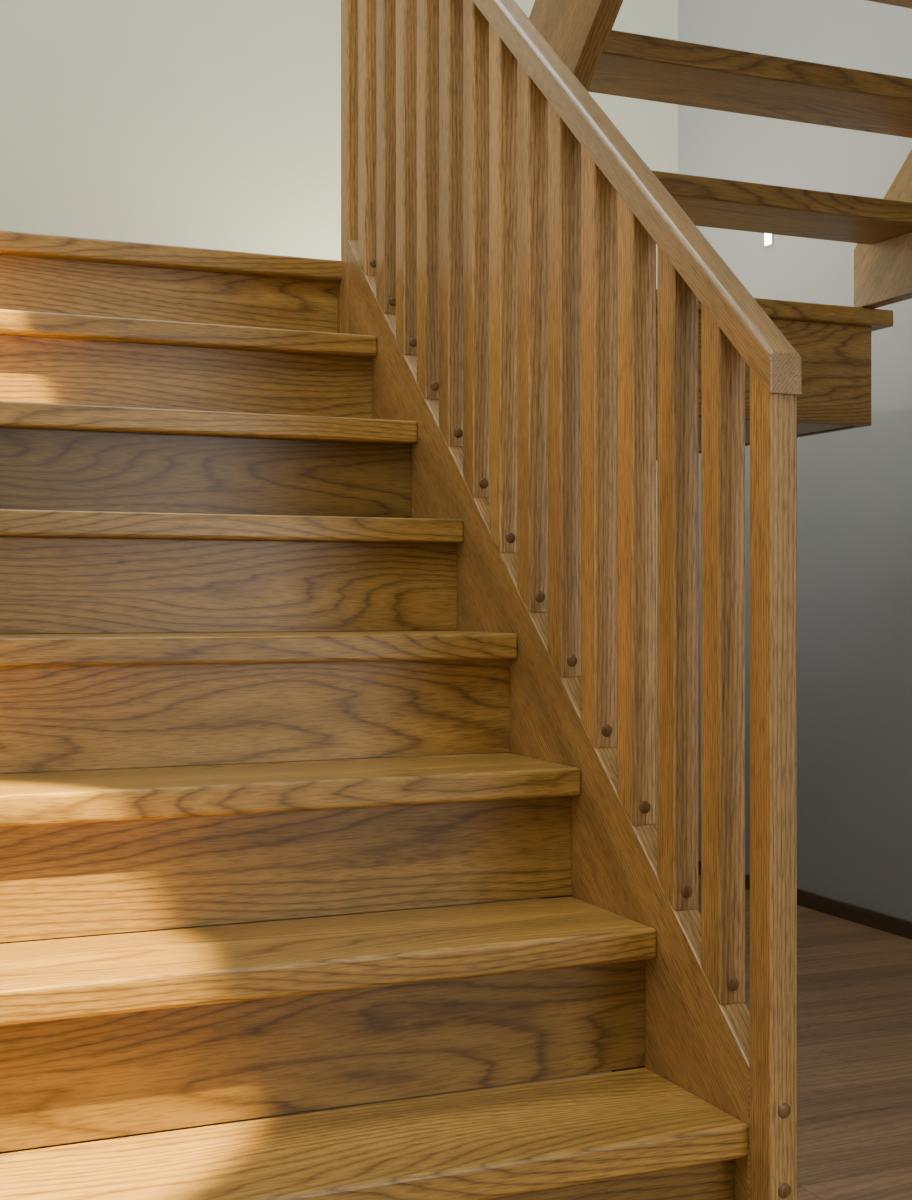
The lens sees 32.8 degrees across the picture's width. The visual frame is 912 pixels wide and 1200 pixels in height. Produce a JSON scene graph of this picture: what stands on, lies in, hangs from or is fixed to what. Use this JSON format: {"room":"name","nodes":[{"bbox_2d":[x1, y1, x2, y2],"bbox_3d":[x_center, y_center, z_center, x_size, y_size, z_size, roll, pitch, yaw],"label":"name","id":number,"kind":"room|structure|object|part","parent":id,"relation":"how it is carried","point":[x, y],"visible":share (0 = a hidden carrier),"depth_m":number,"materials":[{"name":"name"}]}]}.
{"room":"stairwell","nodes":[
{"label":"stairwell","id":0,"kind":"room"},
{"bbox_2d":[0,0,677,825],"bbox_3d":[-0.758,-1.554,4.891,3.510,5.000,0.100,0,0,-23],"label":"wall","id":1,"kind":"structure","parent":0,"point":[205,124],"depth_m":4.81,"materials":[{"name":"paint"}]},
{"bbox_2d":[0,875,911,1199],"bbox_3d":[0.867,0.996,1.045,3.510,0.100,8.450,0,0,-23],"label":"floor","id":2,"kind":"structure","parent":0,"point":[854,980],"depth_m":3.18,"materials":[{"name":"brown wood"}]},
{"bbox_2d":[0,230,892,1199],"bbox_3d":[-0.306,0.108,3.126,2.767,1.675,3.497,0,0,-23],"label":"staircase","id":3,"kind":"structure","parent":2,"relation":"on","point":[195,446],"depth_m":2.06,"materials":[{"name":"wood"}]},
{"bbox_2d":[341,0,801,1199],"bbox_3d":[0.076,-0.334,2.385,0.042,2.560,1.477,0,0,-23],"label":"balustrade","id":4,"kind":"object","parent":3,"relation":"on","point":[510,230],"visible":1,"depth_m":2.08,"materials":[{"name":"brown wood"}]},
{"bbox_3d":[-0.203,-1.011,3.046,0.036,1.206,0.042,0,0,-23],"label":"newel post","id":5,"kind":"part","parent":4,"relation":"part of","materials":[{"name":"brown wood"}]},
{"bbox_3d":[0.084,-0.883,2.365,0.042,1.313,1.435,0,0,-23],"label":"handrail","id":6,"kind":"part","parent":4,"relation":"part of","materials":[{"name":"brown wood"}]},
{"bbox_3d":[0.354,0.338,1.728,0.036,1.215,0.042,0,0,-23],"label":"newel post","id":7,"kind":"part","parent":4,"relation":"part of","materials":[{"name":"brown wood"}]},
{"bbox_2d":[529,0,911,308],"bbox_3d":[0.789,-1.434,2.656,1.020,1.531,1.580,0,0,-23],"label":"staircase","id":8,"kind":"structure","parent":3,"relation":"on","point":[605,60],"depth_m":3.04,"materials":[{"name":"brown wood"}]},
{"bbox_2d":[678,0,911,920],"bbox_3d":[2.437,-1.554,1.708,0.100,5.000,8.250,0,0,-23],"label":"wall","id":9,"kind":"structure","parent":0,"point":[854,486],"depth_m":4.64,"materials":[{"name":"grey paint"}]},
{"bbox_2d":[765,233,772,247],"bbox_3d":[1.001,-1.161,4.967,0.008,0.055,0.042,0,0,-23],"label":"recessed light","id":10,"kind":"object","parent":9,"relation":"in","point":[768,237],"visible":0.57,"depth_m":4.96,"materials":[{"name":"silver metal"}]},
{"bbox_2d":[698,860,911,939],"bbox_3d":[2.385,0.922,1.686,0.014,0.048,8.250,0,0,-23],"label":"baseboard","id":11,"kind":"structure","parent":9,"relation":"attached to","point":[894,925],"depth_m":4.55,"materials":[{"name":"brown wood"}]}
]}

